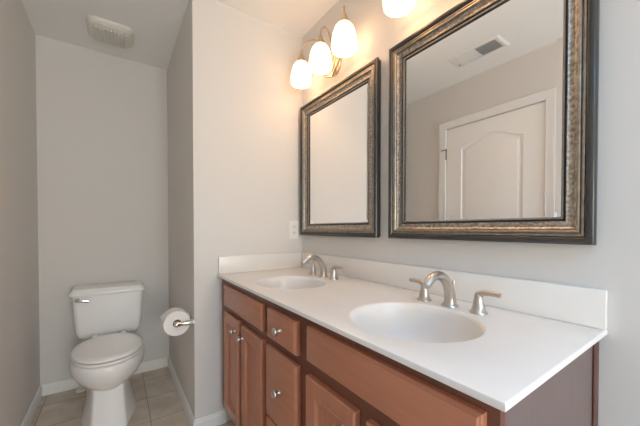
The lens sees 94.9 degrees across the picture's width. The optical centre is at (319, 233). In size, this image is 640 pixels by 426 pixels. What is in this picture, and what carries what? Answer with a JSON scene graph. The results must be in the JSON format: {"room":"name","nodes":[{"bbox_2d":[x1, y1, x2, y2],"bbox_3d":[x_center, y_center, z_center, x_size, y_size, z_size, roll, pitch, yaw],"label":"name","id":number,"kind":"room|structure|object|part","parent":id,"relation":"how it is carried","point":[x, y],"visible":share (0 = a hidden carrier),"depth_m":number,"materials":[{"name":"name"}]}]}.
{"room":"bathroom","nodes":[
{"label":"bathroom","id":0,"kind":"room"},
{"bbox_2d":[0,0,39,425],"bbox_3d":[-0.448,-0.077,-0.185,0.100,2.362,5.051,-1,1,-35],"label":"wall","id":1,"kind":"structure","parent":0,"point":[19,262],"depth_m":1.53,"materials":[{"name":"white paint"}]},
{"bbox_2d":[21,385,42,425],"bbox_3d":[-1.553,1.044,1.528,0.012,0.071,1.003,-1,1,-35],"label":"baseboard","id":2,"kind":"structure","parent":1,"relation":"attached to","point":[33,407],"depth_m":1.73,"materials":[{"name":"white paint"}]},
{"bbox_2d":[35,34,168,386],"bbox_3d":[-1.280,-0.115,2.371,1.640,2.362,0.100,-1,1,-35],"label":"wall","id":3,"kind":"structure","parent":0,"point":[102,142],"depth_m":2.09,"materials":[{"name":"white paint"}]},
{"bbox_2d":[42,357,167,395],"bbox_3d":[-1.526,1.034,2.149,0.738,0.071,0.012,-1,1,-35],"label":"baseboard","id":4,"kind":"structure","parent":3,"relation":"attached to","point":[68,384],"depth_m":2.02,"materials":[{"name":"white paint"}]},
{"bbox_2d":[30,366,234,425],"bbox_3d":[0.157,1.147,0.312,1.640,0.100,5.151,-1,1,-35],"label":"floor","id":5,"kind":"structure","parent":0,"point":[158,403],"depth_m":1.82,"materials":[{"name":"beige tile"}]},
{"bbox_2d":[75,386,86,392],"bbox_3d":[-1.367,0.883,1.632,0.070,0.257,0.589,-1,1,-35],"label":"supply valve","id":6,"kind":"object","parent":5,"relation":"on","point":[80,389],"visible":0.16,"depth_m":1.64,"materials":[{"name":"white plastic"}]},
{"bbox_2d":[69,280,144,425],"bbox_3d":[-1.313,0.717,1.832,0.416,0.716,0.753,-1,1,-35],"label":"toilet","id":7,"kind":"object","parent":5,"relation":"on","point":[106,315],"visible":1,"depth_m":1.72,"materials":[{"name":"white ceramic"}]},
{"bbox_3d":[-1.511,0.428,1.862,0.075,0.033,0.032,-1,1,-35],"label":"flush lever","id":8,"kind":"part","parent":7,"relation":"part of","materials":[{"name":"silver metal"}]},
{"bbox_3d":[-1.233,0.657,1.716,0.340,0.020,0.457,-1,1,-35],"label":"seat lid","id":9,"kind":"part","parent":7,"relation":"part of","materials":[{"name":"white plastic"}]},
{"bbox_3d":[-1.459,0.380,2.038,0.416,0.047,0.239,-1,1,-35],"label":"tank lid","id":10,"kind":"part","parent":7,"relation":"part of","materials":[{"name":"white ceramic"}]},
{"bbox_3d":[-1.236,0.680,1.719,0.340,0.014,0.463,-1,1,-35],"label":"seat","id":11,"kind":"part","parent":7,"relation":"part of","materials":[{"name":"white plastic"}]},
{"bbox_3d":[-1.248,0.885,1.740,0.362,0.382,0.525,-1,1,-35],"label":"bowl","id":12,"kind":"part","parent":7,"relation":"part of","materials":[{"name":"white ceramic"}]},
{"bbox_3d":[-1.462,0.554,2.044,0.388,0.302,0.220,-1,1,-35],"label":"tank","id":13,"kind":"part","parent":7,"relation":"part of","materials":[{"name":"white ceramic"}]},
{"bbox_2d":[222,279,598,425],"bbox_3d":[0.061,0.667,1.197,0.578,0.834,1.466,-1,1,-35],"label":"vanity cabinet","id":14,"kind":"object","parent":5,"relation":"on","point":[281,367],"visible":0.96,"depth_m":0.78,"materials":[{"name":"brown wood"}]},
{"bbox_3d":[-0.417,0.469,1.404,0.030,0.030,0.030,-1,1,-35],"label":"knob","id":15,"kind":"part","parent":14,"relation":"part of","materials":[{"name":"silver metal"}]},
{"bbox_3d":[-0.443,0.678,1.487,0.022,0.524,0.233,-1,1,-35],"label":"door","id":16,"kind":"part","parent":14,"relation":"part of","materials":[{"name":"brown wood"}]},
{"bbox_3d":[-0.360,0.476,1.322,0.030,0.030,0.030,-1,1,-35],"label":"knob","id":17,"kind":"part","parent":14,"relation":"part of","materials":[{"name":"silver metal"}]},
{"bbox_3d":[-0.367,0.334,1.374,0.020,0.111,0.497,-1,1,-35],"label":"false drawer","id":18,"kind":"part","parent":14,"relation":"part of","materials":[{"name":"brown wood"}]},
{"bbox_3d":[-0.292,0.684,1.269,0.022,0.518,0.231,-1,1,-35],"label":"door","id":19,"kind":"part","parent":14,"relation":"part of","materials":[{"name":"brown wood"}]},
{"bbox_3d":[-0.137,0.827,1.048,0.020,0.239,0.232,-1,1,-35],"label":"drawer","id":20,"kind":"part","parent":14,"relation":"part of","materials":[{"name":"brown wood"}]},
{"bbox_3d":[-0.152,0.558,1.023,0.030,0.030,0.030,-1,1,-35],"label":"knob","id":21,"kind":"part","parent":14,"relation":"part of","materials":[{"name":"silver metal"}]},
{"bbox_3d":[-0.150,0.340,1.017,0.030,0.030,0.030,-1,1,-35],"label":"knob","id":22,"kind":"part","parent":14,"relation":"part of","materials":[{"name":"silver metal"}]},
{"bbox_3d":[-0.137,0.563,1.044,0.020,0.269,0.232,-1,1,-35],"label":"drawer","id":23,"kind":"part","parent":14,"relation":"part of","materials":[{"name":"brown wood"}]},
{"bbox_3d":[-0.135,0.340,1.038,0.020,0.113,0.216,-1,1,-35],"label":"drawer","id":24,"kind":"part","parent":14,"relation":"part of","materials":[{"name":"brown wood"}]},
{"bbox_3d":[0.026,0.691,0.809,0.022,0.518,0.223,-1,1,-35],"label":"door","id":25,"kind":"part","parent":14,"relation":"part of","materials":[{"name":"brown wood"}]},
{"bbox_3d":[0.185,0.694,0.579,0.022,0.518,0.260,-1,1,-35],"label":"door","id":26,"kind":"part","parent":14,"relation":"part of","materials":[{"name":"brown wood"}]},
{"bbox_3d":[0.112,0.337,0.681,0.020,0.108,0.521,-1,1,-35],"label":"false drawer","id":27,"kind":"part","parent":14,"relation":"part of","materials":[{"name":"brown wood"}]},
{"bbox_2d":[217,252,607,411],"bbox_3d":[0.075,0.263,1.193,0.556,0.254,1.483,-1,1,-35],"label":"countertop","id":28,"kind":"structure","parent":14,"relation":"on","point":[527,335],"depth_m":0.86,"materials":[{"name":"white stone"}]},
{"bbox_2d":[256,276,327,288],"bbox_3d":[-0.133,0.309,1.403,0.332,0.155,0.354,-1,1,-35],"label":"basin","id":29,"kind":"object","parent":28,"relation":"in","point":[275,282],"depth_m":1.54,"materials":[{"name":"white ceramic"}]},
{"bbox_2d":[301,255,342,279],"bbox_3d":[-0.027,0.170,1.523,0.162,0.120,0.313,-1,1,-35],"label":"faucet","id":30,"kind":"object","parent":28,"relation":"on","point":[323,269],"visible":1,"depth_m":1.52,"materials":[{"name":"silver metal"}]},
{"bbox_3d":[-0.039,0.204,1.630,0.049,0.048,0.049,-1,1,-35],"label":"handle","id":31,"kind":"part","parent":30,"relation":"part of","materials":[{"name":"silver metal"}]},
{"bbox_3d":[-0.027,0.170,1.523,0.162,0.120,0.054,-1,1,-35],"label":"spout","id":32,"kind":"part","parent":30,"relation":"part of","materials":[{"name":"silver metal"}]},
{"bbox_3d":[0.068,0.206,1.475,0.049,0.048,0.049,-1,1,-35],"label":"handle","id":33,"kind":"part","parent":30,"relation":"part of","materials":[{"name":"silver metal"}]},
{"bbox_3d":[0.082,0.175,1.454,0.024,0.032,0.074,-1,1,-35],"label":"lever","id":34,"kind":"part","parent":30,"relation":"part of","materials":[{"name":"silver metal"}]},
{"bbox_2d":[349,302,486,342],"bbox_3d":[0.262,0.318,0.832,0.356,0.155,0.366,-1,1,-35],"label":"basin","id":35,"kind":"object","parent":28,"relation":"in","point":[390,322],"depth_m":0.95,"materials":[{"name":"white ceramic"}]},
{"bbox_2d":[409,271,501,314],"bbox_3d":[0.382,0.178,0.933,0.162,0.120,0.313,-1,1,-35],"label":"faucet","id":36,"kind":"object","parent":28,"relation":"on","point":[478,307],"visible":1,"depth_m":0.92,"materials":[{"name":"silver metal"}]},
{"bbox_3d":[0.355,0.181,1.060,0.024,0.032,0.074,-1,1,-35],"label":"lever","id":37,"kind":"part","parent":36,"relation":"part of","materials":[{"name":"silver metal"}]},
{"bbox_3d":[0.369,0.213,1.040,0.049,0.048,0.049,-1,1,-35],"label":"handle","id":38,"kind":"part","parent":36,"relation":"part of","materials":[{"name":"silver metal"}]},
{"bbox_3d":[0.382,0.178,0.933,0.162,0.120,0.054,-1,1,-35],"label":"spout","id":39,"kind":"part","parent":36,"relation":"part of","materials":[{"name":"silver metal"}]},
{"bbox_3d":[0.477,0.215,0.884,0.049,0.048,0.049,-1,1,-35],"label":"handle","id":40,"kind":"part","parent":36,"relation":"part of","materials":[{"name":"silver metal"}]},
{"bbox_3d":[0.491,0.184,0.863,0.024,0.032,0.074,-1,1,-35],"label":"lever","id":41,"kind":"part","parent":36,"relation":"part of","materials":[{"name":"silver metal"}]},
{"bbox_3d":[0.503,0.675,0.620,0.507,0.834,0.004,-1,1,-35],"label":"panel","id":42,"kind":"part","parent":14,"relation":"part of","materials":[{"name":"brown wood"}]},
{"bbox_2d":[21,0,337,69],"bbox_3d":[0.157,-1.315,0.276,1.640,0.100,5.151,-1,1,-35],"label":"ceiling","id":43,"kind":"structure","parent":0,"point":[155,24],"depth_m":1.76,"materials":[{"name":"white paint"}]},
{"bbox_2d":[86,15,134,48],"bbox_3d":[-1.336,-1.267,1.882,0.248,0.042,0.248,-1,1,-35],"label":"exhaust fan","id":44,"kind":"object","parent":43,"relation":"attached to","point":[100,29],"visible":1,"depth_m":1.84,"materials":[{"name":"white plastic"}]},
{"bbox_2d":[167,0,301,420],"bbox_3d":[-0.626,-0.112,2.184,0.778,2.362,0.951,-1,1,-35],"label":"wall","id":45,"kind":"structure","parent":0,"point":[233,105],"depth_m":1.72,"materials":[{"name":"white paint"}]},
{"bbox_2d":[174,312,193,327],"bbox_3d":[-0.763,0.482,1.622,0.095,0.048,0.172,-1,1,-35],"label":"toilet paper holder","id":46,"kind":"object","parent":45,"relation":"attached to","point":[191,321],"visible":0.59,"depth_m":1.57,"materials":[{"name":"silver metal"}]},
{"bbox_2d":[160,308,189,335],"bbox_3d":[-0.790,0.481,1.603,0.138,0.133,0.088,-1,1,-35],"label":"toilet paper roll","id":47,"kind":"object","parent":46,"relation":"on","point":[171,315],"visible":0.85,"depth_m":1.57,"materials":[{"name":"white paper"}]},
{"bbox_3d":[-0.728,0.482,1.571,0.095,0.048,0.048,-1,1,-35],"label":"post","id":48,"kind":"part","parent":46,"relation":"part of","materials":[{"name":"silver metal"}]},
{"bbox_2d":[168,357,226,425],"bbox_3d":[-0.879,1.036,2.018,0.178,0.071,0.963,-1,1,-35],"label":"baseboard","id":49,"kind":"structure","parent":45,"relation":"attached to","point":[220,417],"depth_m":1.66,"materials":[{"name":"white paint"}]},
{"bbox_2d":[289,221,298,238],"bbox_3d":[-0.170,-0.022,1.917,0.074,0.120,0.008,-1,1,-35],"label":"wall outlet","id":50,"kind":"object","parent":45,"relation":"attached to","point":[293,225],"visible":1,"depth_m":1.92,"materials":[{"name":"white plastic"}]},
{"bbox_2d":[302,0,639,425],"bbox_3d":[1.089,-0.084,0.300,0.100,2.362,4.100,-1,1,-35],"label":"wall","id":51,"kind":"structure","parent":0,"point":[612,264],"depth_m":0.75,"materials":[{"name":"white paint"}]},
{"bbox_2d":[291,5,356,88],"bbox_3d":[0.021,-0.991,1.593,0.170,0.282,0.525,-1,1,-35],"label":"vanity light","id":52,"kind":"object","parent":51,"relation":"attached to","point":[343,42],"visible":1,"depth_m":1.54,"materials":[{"name":"white glass"}]},
{"bbox_3d":[-0.111,-0.950,1.745,0.125,0.132,0.125,-1,1,-35],"label":"lamp shade","id":53,"kind":"part","parent":52,"relation":"part of","materials":[{"name":"white glass"}]},
{"bbox_3d":[-0.019,-1.046,1.696,0.218,0.176,0.023,1,1,31],"label":"arm","id":54,"kind":"part","parent":52,"relation":"part of","materials":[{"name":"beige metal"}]},
{"bbox_3d":[0.003,-0.948,1.581,0.125,0.132,0.125,-1,1,-35],"label":"lamp shade","id":55,"kind":"part","parent":52,"relation":"part of","materials":[{"name":"white glass"}]},
{"bbox_3d":[0.039,-1.047,1.604,0.099,0.158,0.013,-1,1,-35],"label":"arm","id":56,"kind":"part","parent":52,"relation":"part of","materials":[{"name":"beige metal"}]},
{"bbox_3d":[0.074,-0.943,1.630,0.040,0.184,0.090,-1,1,-35],"label":"plate","id":57,"kind":"part","parent":52,"relation":"part of","materials":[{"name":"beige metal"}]},
{"bbox_3d":[0.116,-0.946,1.416,0.125,0.132,0.125,-1,1,-35],"label":"lamp shade","id":58,"kind":"part","parent":52,"relation":"part of","materials":[{"name":"white glass"}]},
{"bbox_2d":[300,57,380,237],"bbox_3d":[0.077,-0.397,1.638,0.036,0.828,0.684,-1,1,-35],"label":"framed mirror","id":59,"kind":"object","parent":51,"relation":"attached to","point":[340,128],"visible":1,"depth_m":1.58,"materials":[{"name":"brown wood"}]},
{"bbox_2d":[309,82,367,223],"bbox_3d":[0.087,-0.397,1.645,0.004,0.692,0.548,-1,1,-35],"label":"mirror glass","id":60,"kind":"object","parent":59,"relation":"attached to","point":[338,127],"depth_m":1.60,"materials":[{"name":"white"}]},
{"bbox_2d":[383,0,415,17],"bbox_3d":[0.440,-0.985,0.987,0.170,0.282,0.525,-1,1,-35],"label":"vanity light","id":61,"kind":"object","parent":51,"relation":"attached to","point":[392,8],"visible":1,"depth_m":1.19,"materials":[{"name":"white glass"}]},
{"bbox_2d":[301,252,607,329],"bbox_3d":[0.296,0.183,1.345,0.019,0.099,1.483,-1,1,-35],"label":"backsplash","id":62,"kind":"structure","parent":51,"relation":"attached to","point":[585,306],"depth_m":0.92,"materials":[{"name":"stone"}]},
{"bbox_2d":[388,0,599,244],"bbox_3d":[0.505,-0.388,1.019,0.036,0.828,0.684,-1,1,-35],"label":"framed mirror","id":63,"kind":"object","parent":51,"relation":"attached to","point":[493,104],"visible":1,"depth_m":0.94,"materials":[{"name":"grey mirror"}]},
{"bbox_2d":[405,0,563,220],"bbox_3d":[0.515,-0.388,1.026,0.004,0.692,0.548,-1,1,-35],"label":"mirror glass","id":64,"kind":"object","parent":63,"relation":"attached to","point":[484,95],"depth_m":0.96,"materials":[{"name":"white"}]}
]}

